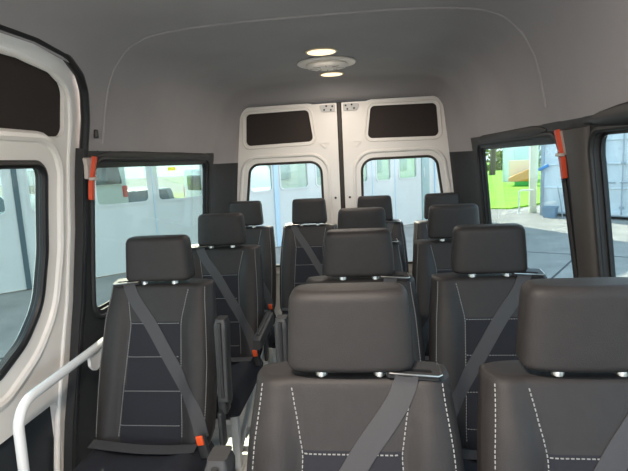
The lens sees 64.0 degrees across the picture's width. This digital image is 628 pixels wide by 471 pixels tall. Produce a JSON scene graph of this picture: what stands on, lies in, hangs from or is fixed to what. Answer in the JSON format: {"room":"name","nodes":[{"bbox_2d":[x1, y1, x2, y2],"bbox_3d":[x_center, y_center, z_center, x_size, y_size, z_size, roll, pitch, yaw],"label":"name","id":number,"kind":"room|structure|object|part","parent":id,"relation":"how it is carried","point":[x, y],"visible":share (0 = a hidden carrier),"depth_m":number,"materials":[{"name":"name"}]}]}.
{"room":"vehicle interior","nodes":[
{"label":"vehicle interior","id":0,"kind":"room"},
{"bbox_2d":[63,148,213,470],"bbox_3d":[-0.855,0.302,2.839,0.137,1.542,1.965,-2,9,7],"label":"window frame","id":1,"kind":"structure","parent":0,"point":[94,323],"depth_m":2.09,"materials":[{"name":"grey plastic"}]},
{"bbox_2d":[0,33,80,470],"bbox_3d":[-1.097,0.438,0.560,0.284,1.974,3.225,-2,9,7],"label":"door","id":2,"kind":"structure","parent":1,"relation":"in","point":[40,118],"depth_m":1.86,"materials":[{"name":"white paint"}]},
{"bbox_3d":[-1.121,0.999,1.318,0.016,0.496,1.447,-2,9,7],"label":"panel","id":3,"kind":"part","parent":2,"relation":"part of","materials":[{"name":"grey plastic"}]},
{"bbox_3d":[-1.042,-0.376,1.147,0.073,0.260,1.550,-2,9,7],"label":"panel","id":4,"kind":"part","parent":2,"relation":"part of","materials":[{"name":"black plastic"}]},
{"bbox_2d":[0,24,89,466],"bbox_3d":[-1.061,0.457,0.588,0.230,1.872,3.125,-2,9,7],"label":"trim","id":5,"kind":"structure","parent":1,"relation":"attached to","point":[79,76],"depth_m":1.99,"materials":[{"name":"black rubber"}]},
{"bbox_2d":[83,156,97,199],"bbox_3d":[-0.901,-0.232,2.035,0.042,0.176,0.065,-2,9,7],"label":"hammer","id":6,"kind":"object","parent":1,"relation":"attached to","point":[89,163],"visible":1,"depth_m":2.03,"materials":[{"name":"orange"}]},
{"bbox_3d":[-0.899,-0.234,2.043,0.039,0.176,0.036,-2,9,7],"label":"handle","id":7,"kind":"part","parent":6,"relation":"part of","materials":[{"name":"orange plastic"}]},
{"bbox_2d":[98,163,204,308],"bbox_3d":[-0.868,-0.095,2.890,0.081,0.661,1.539,-2,9,7],"label":"window","id":8,"kind":"structure","parent":1,"relation":"in","point":[143,165],"depth_m":2.64,"materials":[{"name":"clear glass"}]},
{"bbox_2d":[95,151,210,161],"bbox_3d":[-0.822,-0.444,2.833,0.026,0.048,1.520,-2,9,7],"label":"trim","id":9,"kind":"structure","parent":1,"relation":"attached to","point":[115,154],"depth_m":2.59,"materials":[{"name":"grey plastic"}]},
{"bbox_2d":[211,163,237,212],"bbox_3d":[-0.665,0.173,3.922,0.122,1.455,0.362,1,10,26],"label":"trim","id":10,"kind":"structure","parent":1,"relation":"attached to","point":[225,175],"depth_m":3.84,"materials":[{"name":"grey plastic"}]},
{"bbox_2d":[211,345,275,470],"bbox_3d":[-0.003,1.278,1.524,2.060,0.080,5.300,-2,9,7],"label":"floor","id":11,"kind":"structure","parent":0,"point":[215,438],"depth_m":2.77,"materials":[{"name":"grey plastic"}]},
{"bbox_2d":[13,337,102,470],"bbox_3d":[-0.889,0.845,1.860,0.076,0.763,0.594,-2,9,7],"label":"grab rail","id":12,"kind":"object","parent":11,"relation":"on","point":[92,354],"visible":0.93,"depth_m":1.65,"materials":[{"name":"white metal"}]},
{"bbox_2d":[72,234,232,470],"bbox_3d":[-0.595,0.632,1.777,0.549,1.176,0.772,-2,9,7],"label":"passenger seat","id":13,"kind":"object","parent":11,"relation":"on","point":[165,359],"visible":0.99,"depth_m":1.93,"materials":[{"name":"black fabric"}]},
{"bbox_2d":[72,441,213,470],"bbox_3d":[-0.637,0.851,1.697,0.458,0.134,0.540,-2,9,7],"label":"seat cushion","id":14,"kind":"object","parent":13,"relation":"on","point":[106,455],"depth_m":1.79,"materials":[{"name":"black fabric"}]},
{"bbox_3d":[-0.615,0.495,1.988,0.469,0.588,0.321,-2,9,7],"label":"backrest","id":15,"kind":"part","parent":13,"relation":"part of","materials":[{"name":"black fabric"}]},
{"bbox_3d":[-0.337,0.456,1.872,0.049,0.302,0.092,-2,9,7],"label":"armrest","id":16,"kind":"part","parent":13,"relation":"part of","materials":[{"name":"grey plastic"}]},
{"bbox_2d":[190,212,273,470],"bbox_3d":[-0.500,0.507,2.578,0.530,1.176,0.772,-2,9,7],"label":"passenger seat","id":17,"kind":"object","parent":11,"relation":"on","point":[235,268],"visible":0.62,"depth_m":2.73,"materials":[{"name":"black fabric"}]},
{"bbox_3d":[-0.511,0.370,2.787,0.469,0.588,0.321,-2,9,7],"label":"backrest","id":18,"kind":"part","parent":17,"relation":"part of","materials":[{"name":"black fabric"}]},
{"bbox_2d":[216,359,262,418],"bbox_3d":[-0.533,0.725,2.497,0.458,0.134,0.540,-2,9,7],"label":"seat cushion","id":19,"kind":"object","parent":17,"relation":"on","point":[244,372],"depth_m":2.41,"materials":[{"name":"black fabric"}]},
{"bbox_3d":[-0.257,0.484,2.566,0.044,0.087,0.330,-2,9,7],"label":"armrest","id":20,"kind":"part","parent":17,"relation":"part of","materials":[{"name":"grey plastic"}]},
{"bbox_2d":[229,200,275,365],"bbox_3d":[-0.501,0.383,3.401,0.445,1.176,0.773,-2,9,7],"label":"passenger seat","id":21,"kind":"object","parent":11,"relation":"on","point":[263,236],"visible":0.27,"depth_m":3.59,"materials":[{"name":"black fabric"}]},
{"bbox_3d":[-0.487,0.245,3.608,0.434,0.588,0.321,-2,9,7],"label":"backrest","id":22,"kind":"part","parent":21,"relation":"part of","materials":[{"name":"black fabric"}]},
{"bbox_2d":[268,198,336,347],"bbox_3d":[-0.040,0.368,3.347,0.445,1.176,0.773,-2,9,7],"label":"passenger seat","id":23,"kind":"object","parent":11,"relation":"on","point":[302,244],"visible":0.44,"depth_m":3.54,"materials":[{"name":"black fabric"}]},
{"bbox_2d":[268,311,287,347],"bbox_3d":[-0.048,0.585,3.264,0.424,0.134,0.540,-2,9,7],"label":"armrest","id":24,"kind":"object","parent":23,"relation":"on","point":[271,340],"depth_m":3.03,"materials":[{"name":"black plastic"}]},
{"bbox_3d":[-0.025,0.230,3.554,0.434,0.588,0.321,-2,9,7],"label":"backrest","id":25,"kind":"part","parent":23,"relation":"part of","materials":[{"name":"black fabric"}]},
{"bbox_2d":[205,282,463,470],"bbox_3d":[0.042,0.741,0.845,0.515,1.176,0.772,-2,9,7],"label":"passenger seat","id":26,"kind":"object","parent":11,"relation":"on","point":[351,393],"visible":1,"depth_m":1.04,"materials":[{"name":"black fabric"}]},
{"bbox_3d":[-0.180,0.580,0.997,0.049,0.302,0.092,-2,9,7],"label":"armrest","id":27,"kind":"part","parent":26,"relation":"part of","materials":[{"name":"grey plastic"}]},
{"bbox_3d":[0.018,0.305,1.097,0.027,0.075,0.034,-2,9,7],"label":"headrest post","id":28,"kind":"part","parent":26,"relation":"part of","materials":[{"name":"silver metal"}]},
{"bbox_3d":[0.085,0.601,1.049,0.469,0.588,0.321,-2,9,7],"label":"backrest","id":29,"kind":"part","parent":26,"relation":"part of","materials":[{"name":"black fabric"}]},
{"bbox_3d":[0.142,0.301,1.083,0.027,0.075,0.034,-2,9,7],"label":"headrest post","id":30,"kind":"part","parent":26,"relation":"part of","materials":[{"name":"silver metal"}]},
{"bbox_2d":[274,228,424,361],"bbox_3d":[0.123,0.609,1.692,0.543,1.176,0.772,-2,9,7],"label":"passenger seat","id":31,"kind":"object","parent":11,"relation":"on","point":[355,255],"visible":0.27,"depth_m":1.88,"materials":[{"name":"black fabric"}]},
{"bbox_3d":[-0.113,0.449,1.846,0.049,0.302,0.092,-2,9,7],"label":"armrest","id":32,"kind":"part","parent":31,"relation":"part of","materials":[{"name":"grey plastic"}]},
{"bbox_3d":[0.180,0.469,1.895,0.469,0.588,0.321,-2,9,7],"label":"backrest","id":33,"kind":"part","parent":31,"relation":"part of","materials":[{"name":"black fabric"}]},
{"bbox_2d":[322,207,405,275],"bbox_3d":[0.244,0.483,2.490,0.481,1.176,0.772,-2,9,7],"label":"passenger seat","id":34,"kind":"object","parent":11,"relation":"on","point":[365,217],"visible":0.08,"depth_m":2.68,"materials":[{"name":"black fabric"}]},
{"bbox_3d":[0.269,0.344,2.696,0.469,0.588,0.321,-2,9,7],"label":"backrest","id":35,"kind":"part","parent":34,"relation":"part of","materials":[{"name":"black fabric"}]},
{"bbox_2d":[357,195,408,272],"bbox_3d":[0.411,0.353,3.294,0.445,1.176,0.773,-2,9,7],"label":"passenger seat","id":36,"kind":"object","parent":11,"relation":"on","point":[396,227],"visible":0.16,"depth_m":3.48,"materials":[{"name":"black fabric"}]},
{"bbox_3d":[0.436,0.214,3.500,0.434,0.588,0.321,-2,9,7],"label":"backrest","id":37,"kind":"part","parent":36,"relation":"part of","materials":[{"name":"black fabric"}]},
{"bbox_2d":[413,192,460,246],"bbox_3d":[0.873,0.338,3.240,0.445,1.176,0.773,-2,9,7],"label":"passenger seat","id":38,"kind":"object","parent":11,"relation":"on","point":[420,226],"visible":0.09,"depth_m":3.45,"materials":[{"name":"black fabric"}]},
{"bbox_3d":[0.898,0.199,3.446,0.434,0.588,0.321,-2,9,7],"label":"backrest","id":39,"kind":"part","parent":38,"relation":"part of","materials":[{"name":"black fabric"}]},
{"bbox_2d":[412,203,479,361],"bbox_3d":[0.726,0.467,2.434,0.481,1.176,0.772,-2,9,7],"label":"passenger seat","id":40,"kind":"object","parent":11,"relation":"on","point":[430,256],"visible":0.23,"depth_m":2.63,"materials":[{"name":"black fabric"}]},
{"bbox_3d":[0.752,0.328,2.639,0.469,0.588,0.321,-2,9,7],"label":"backrest","id":41,"kind":"part","parent":40,"relation":"part of","materials":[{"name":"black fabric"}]},
{"bbox_2d":[429,223,546,470],"bbox_3d":[0.634,0.592,1.633,0.481,1.176,0.772,-2,9,7],"label":"passenger seat","id":42,"kind":"object","parent":11,"relation":"on","point":[473,308],"visible":0.52,"depth_m":1.82,"materials":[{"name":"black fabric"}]},
{"bbox_2d":[462,448,476,470],"bbox_3d":[0.638,0.809,1.548,0.458,0.134,0.540,-2,9,7],"label":"seat cushion","id":43,"kind":"object","parent":42,"relation":"on","point":[469,454],"depth_m":1.67,"materials":[{"name":"black fabric"}]},
{"bbox_2d":[477,277,627,470],"bbox_3d":[0.544,0.724,0.787,0.481,1.176,0.772,-2,9,7],"label":"passenger seat","id":44,"kind":"object","parent":11,"relation":"on","point":[562,405],"visible":1,"depth_m":0.99,"materials":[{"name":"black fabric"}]},
{"bbox_3d":[0.569,0.585,0.992,0.469,0.588,0.321,-2,9,7],"label":"backrest","id":45,"kind":"part","parent":44,"relation":"part of","materials":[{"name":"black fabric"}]},
{"bbox_3d":[0.502,0.289,1.040,0.027,0.075,0.034,-2,9,7],"label":"headrest post","id":46,"kind":"part","parent":44,"relation":"part of","materials":[{"name":"silver metal"}]},
{"bbox_3d":[0.626,0.285,1.026,0.027,0.075,0.034,-2,9,7],"label":"headrest post","id":47,"kind":"part","parent":44,"relation":"part of","materials":[{"name":"silver metal"}]},
{"bbox_2d":[0,0,627,152],"bbox_3d":[-0.108,-0.501,1.130,1.875,0.510,4.850,-2,9,7],"label":"ceiling","id":48,"kind":"structure","parent":0,"point":[168,92],"depth_m":2.09,"materials":[{"name":"fabric"}]},
{"bbox_2d":[94,129,98,138],"bbox_3d":[-0.893,-0.415,2.058,0.016,0.036,0.022,-2,9,7],"label":"coat hook","id":49,"kind":"object","parent":48,"relation":"attached to","point":[96,134],"visible":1,"depth_m":2.05,"materials":[{"name":"grey plastic"}]},
{"bbox_2d":[305,48,336,55],"bbox_3d":[0.038,-0.952,2.612,0.168,0.010,0.168,-2,9,7],"label":"recessed light","id":50,"kind":"object","parent":48,"relation":"in","point":[316,51],"visible":1,"depth_m":2.59,"materials":[{"name":"beige plastic"}]},
{"bbox_2d":[102,7,546,143],"bbox_3d":[-0.015,-0.639,1.989,1.807,0.452,0.013,-2,9,7],"label":"trim","id":51,"kind":"structure","parent":48,"relation":"attached to","point":[411,8],"depth_m":1.95,"materials":[{"name":"plastic"}]},
{"bbox_2d":[297,56,355,71],"bbox_3d":[0.074,-0.985,2.913,0.344,0.038,0.344,-2,9,7],"label":"ceiling vent","id":52,"kind":"object","parent":48,"relation":"in","point":[326,63],"visible":1,"depth_m":2.83,"materials":[{"name":"white plastic"}]},
{"bbox_2d":[320,72,343,76],"bbox_3d":[0.116,-1.062,3.314,0.160,0.010,0.160,-2,9,7],"label":"recessed light","id":53,"kind":"object","parent":48,"relation":"in","point":[325,74],"visible":1,"depth_m":3.29,"materials":[{"name":"beige plastic"}]},
{"bbox_2d":[213,74,472,163],"bbox_3d":[0.179,-0.847,3.669,1.840,0.550,0.315,-2,9,7],"label":"wall","id":54,"kind":"structure","parent":0,"point":[380,86],"depth_m":3.65,"materials":[{"name":"fabric"}]},
{"bbox_2d":[237,103,340,325],"bbox_3d":[-0.222,-0.079,3.976,0.882,1.852,0.066,-2,9,7],"label":"door","id":55,"kind":"structure","parent":54,"relation":"in","point":[305,133],"depth_m":3.86,"materials":[{"name":"white paint"}]},
{"bbox_3d":[-0.270,-0.825,3.867,0.532,0.257,0.010,-2,9,7],"label":"panel","id":56,"kind":"part","parent":55,"relation":"part of","materials":[{"name":"black plastic"}]},
{"bbox_3d":[0.100,-0.957,3.780,0.117,0.052,0.010,-2,9,7],"label":"latch plate","id":57,"kind":"part","parent":55,"relation":"part of","materials":[{"name":"grey paint"}]},
{"bbox_2d":[262,96,420,106],"bbox_3d":[0.240,-0.122,3.982,1.920,1.970,0.050,-2,9,7],"label":"trim","id":58,"kind":"structure","parent":54,"relation":"attached to","point":[418,96],"depth_m":3.82,"materials":[{"name":"grey"}]},
{"bbox_2d":[337,96,453,274],"bbox_3d":[0.672,-0.106,3.872,0.918,1.857,0.066,-2,9,7],"label":"door","id":59,"kind":"structure","parent":54,"relation":"in","point":[405,127],"depth_m":3.77,"materials":[{"name":"white paint"}]},
{"bbox_3d":[0.275,-0.963,3.760,0.117,0.052,0.010,-2,9,7],"label":"latch plate","id":60,"kind":"part","parent":59,"relation":"part of","materials":[{"name":"grey paint"}]},
{"bbox_3d":[0.662,-0.855,3.757,0.532,0.257,0.010,-2,9,7],"label":"panel","id":61,"kind":"part","parent":59,"relation":"part of","materials":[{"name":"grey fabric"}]},
{"bbox_2d":[471,115,627,277],"bbox_3d":[0.905,0.457,1.182,0.138,1.552,4.880,-2,9,7],"label":"window frame","id":62,"kind":"structure","parent":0,"point":[596,132],"depth_m":1.74,"materials":[{"name":"grey plastic"}]},
{"bbox_2d":[449,151,480,223],"bbox_3d":[1.124,0.114,3.712,0.114,1.455,0.365,-5,9,-15],"label":"trim","id":63,"kind":"structure","parent":62,"relation":"attached to","point":[462,162],"depth_m":3.63,"materials":[{"name":"grey plastic"}]},
{"bbox_2d":[478,126,546,142],"bbox_3d":[0.978,-0.508,2.586,0.029,0.054,1.270,-2,9,7],"label":"trim","id":64,"kind":"structure","parent":62,"relation":"attached to","point":[529,131],"depth_m":2.37,"materials":[{"name":"grey plastic"}]},
{"bbox_2d":[483,141,554,223],"bbox_3d":[1.057,-0.149,2.598,0.082,0.664,1.506,-2,9,7],"label":"window","id":65,"kind":"structure","parent":62,"relation":"in","point":[553,142],"depth_m":2.77,"materials":[{"name":"clear glass"}]},
{"bbox_2d":[554,129,567,178],"bbox_3d":[0.886,-0.291,1.795,0.042,0.177,0.065,-2,9,7],"label":"hammer","id":66,"kind":"object","parent":62,"relation":"attached to","point":[558,134],"visible":0.77,"depth_m":1.79,"materials":[{"name":"orange"}]},
{"bbox_2d":[562,126,598,277],"bbox_3d":[0.945,0.376,1.781,0.119,1.490,0.190,-2,9,7],"label":"trim","id":67,"kind":"structure","parent":62,"relation":"attached to","point":[575,139],"depth_m":1.67,"materials":[{"name":"grey plastic"}]},
{"bbox_2d":[583,102,627,125],"bbox_3d":[0.706,-0.139,0.174,0.039,0.072,2.940,-2,9,7],"label":"trim","id":68,"kind":"structure","parent":62,"relation":"attached to","point":[617,115],"depth_m":1.40,"materials":[{"name":"grey plastic"}]},
{"bbox_2d":[599,129,627,276],"bbox_3d":[0.865,0.094,0.911,0.083,0.655,1.474,-2,9,7],"label":"window","id":69,"kind":"structure","parent":62,"relation":"in","point":[606,133],"depth_m":1.60,"materials":[{"name":"clear glass"}]},
{"label":"outside","id":70,"kind":"structure","parent":0,"visible":0},
{"bbox_2d":[0,176,627,360],"bbox_3d":[3.191,-2.474,29.805,160.000,0.100,160.000,-2,9,7],"label":"ground","id":71,"kind":"structure","parent":70,"point":[549,236],"depth_m":10.43,"materials":[{"name":"concrete"}]},
{"bbox_2d":[0,196,4,213],"bbox_3d":[-12.025,-0.462,16.236,4.146,1.479,1.764,-3,9,2],"label":"parked car","id":72,"kind":"object","parent":71,"relation":"on","point":[2,206],"visible":0.05,"depth_m":16.47,"materials":[{"name":"silver metal"}]},
{"bbox_2d":[26,167,128,209],"bbox_3d":[-7.399,-1.121,15.305,2.014,2.598,5.193,-9,11,-36],"label":"van","id":73,"kind":"object","parent":71,"relation":"on","point":[111,186],"visible":0.12,"depth_m":13.62,"materials":[{"name":"white paint"}]},
{"bbox_2d":[122,185,127,196],"bbox_3d":[-5.196,-1.213,13.822,0.140,0.320,0.060,-9,11,-36],"label":"tail light","id":74,"kind":"object","parent":73,"relation":"attached to","point":[124,187],"depth_m":13.79,"materials":[{"name":"red plastic"}]},
{"bbox_2d":[127,186,173,201],"bbox_3d":[-6.062,-0.905,17.179,1.764,1.479,4.146,-8,10,-31],"label":"parked car","id":75,"kind":"object","parent":71,"relation":"on","point":[135,194],"visible":0.03,"depth_m":15.75,"materials":[{"name":"grey paint"}]},
{"bbox_2d":[173,192,183,197],"bbox_3d":[-27.941,-0.238,24.927,46.000,0.080,27.500,-9,11,-36],"label":"verge","id":76,"kind":"structure","parent":71,"relation":"on","point":[176,195],"depth_m":36.13,"materials":[{"name":"green plant"}]},
{"bbox_2d":[0,158,439,293],"bbox_3d":[-4.404,-2.675,11.198,20.400,6.550,2.855,-9,11,-36],"label":"workshop front","id":77,"kind":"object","parent":71,"relation":"on","point":[115,224],"visible":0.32,"depth_m":10.47,"materials":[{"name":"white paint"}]},
{"bbox_3d":[-1.015,-2.921,11.998,0.120,6.460,0.050,-9,11,-36],"label":"post","id":78,"kind":"part","parent":77,"relation":"part of","materials":[{"name":"blue paint"}]},
{"bbox_3d":[3.334,-3.636,15.287,0.340,6.460,0.100,-9,11,-36],"label":"door","id":79,"kind":"part","parent":77,"relation":"part of","materials":[{"name":"grey paint"}]},
{"bbox_3d":[3.998,-3.748,15.807,1.300,6.460,0.080,-9,11,-36],"label":"panel","id":80,"kind":"part","parent":77,"relation":"part of","materials":[{"name":"blue paint"}]},
{"bbox_3d":[3.704,-3.693,15.538,0.050,6.460,0.080,-9,11,-36],"label":"post","id":81,"kind":"part","parent":77,"relation":"part of","materials":[{"name":"blue paint"}]},
{"bbox_2d":[184,166,283,197],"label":"window","id":82,"kind":"structure","parent":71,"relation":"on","point":[260,175],"depth_m":18.22,"materials":[{"name":"clear glass"}]},
{"bbox_2d":[0,252,621,358],"bbox_3d":[0.279,1.035,7.131,18.505,0.006,7.094,-6,9,-18],"label":"trim","id":83,"kind":"structure","parent":71,"relation":"on","point":[570,261],"depth_m":9.11,"materials":[{"name":"grey"}]},
{"bbox_2d":[266,158,414,188],"bbox_3d":[1.205,-3.267,25.654,14.000,2.900,0.435,-9,11,-36],"label":"windows","id":84,"kind":"structure","parent":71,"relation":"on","point":[292,175],"depth_m":24.62,"materials":[{"name":"grey"}]},
{"bbox_2d":[489,149,495,174],"bbox_3d":[15.390,-9.188,41.818,5.042,8.434,5.524,-5,9,-15],"label":"tree","id":85,"kind":"object","parent":71,"relation":"on","point":[492,167],"visible":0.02,"depth_m":42.00,"materials":[{"name":"grey plant"}]},
{"bbox_2d":[487,162,540,208],"bbox_3d":[28.447,-7.020,51.008,42.500,0.280,71.400,-2,9,7],"label":"lawn","id":86,"kind":"structure","parent":71,"relation":"on","point":[503,195],"depth_m":24.37,"materials":[{"name":"green plant"}]},
{"bbox_2d":[486,145,540,170],"bbox_3d":[20.842,-8.142,53.445,32.503,3.803,4.709,-2,9,7],"label":"tree","id":87,"kind":"object","parent":86,"relation":"on","point":[499,154],"visible":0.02,"depth_m":52.77,"materials":[{"name":"green plant"}]},
{"bbox_2d":[508,160,528,185],"bbox_3d":[11.755,-3.540,28.363,1.440,1.404,1.159,1,9,23],"label":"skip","id":88,"kind":"object","parent":86,"relation":"on","point":[518,169],"visible":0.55,"depth_m":28.58,"materials":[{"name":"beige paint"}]},
{"bbox_2d":[502,145,538,181],"bbox_3d":[13.455,-5.643,32.742,2.400,4.130,2.800,1,9,23],"label":"shed","id":89,"kind":"object","parent":86,"relation":"on","point":[513,153],"visible":0.18,"depth_m":31.84,"materials":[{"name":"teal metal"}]},
{"bbox_3d":[12.355,-5.297,31.927,0.600,3.700,0.050,1,9,23],"label":"pale door","id":90,"kind":"part","parent":89,"relation":"part of","materials":[{"name":"paint"}]},
{"bbox_2d":[517,189,532,212],"bbox_3d":[6.959,-1.124,16.583,0.510,0.791,0.136,4,11,38],"label":"rail","id":91,"kind":"object","parent":71,"relation":"on","point":[527,189],"visible":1,"depth_m":16.66,"materials":[{"name":"white metal"}]},
{"bbox_2d":[529,145,537,212],"bbox_3d":[7.163,-2.985,16.398,0.220,4.500,0.160,-2,9,7],"label":"post","id":92,"kind":"object","parent":71,"relation":"on","point":[533,150],"visible":0.45,"depth_m":16.50,"materials":[{"name":"beige paint"}]},
{"bbox_2d":[541,206,558,217],"bbox_3d":[7.217,-0.724,15.371,0.450,0.335,0.318,5,12,42],"label":"plastic crate","id":93,"kind":"object","parent":71,"relation":"on","point":[547,211],"visible":1,"depth_m":15.27,"materials":[{"name":"blue plastic"}]},
{"bbox_2d":[557,187,562,216],"bbox_3d":[7.493,-1.023,15.298,0.182,0.925,0.038,1,10,27],"label":"leaning pole","id":94,"kind":"object","parent":71,"relation":"on","point":[557,187],"visible":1,"depth_m":15.29,"materials":[{"name":"grey metal"}]},
{"bbox_2d":[538,133,627,217],"bbox_3d":[10.711,-2.179,12.849,2.535,3.610,9.050,-9,11,-36],"label":"storage container","id":95,"kind":"object","parent":71,"relation":"on","point":[616,147],"visible":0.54,"depth_m":14.22,"materials":[{"name":"paint"}]},
{"bbox_3d":[7.157,-2.426,15.716,0.080,3.600,0.100,-9,11,-36],"label":"corner post","id":96,"kind":"part","parent":95,"relation":"part of","materials":[{"name":"grey metal"}]},
{"bbox_3d":[8.407,-2.193,14.019,0.070,3.280,1.100,-9,11,-36],"label":"door","id":97,"kind":"part","parent":95,"relation":"part of","materials":[{"name":"paint"}]}
]}

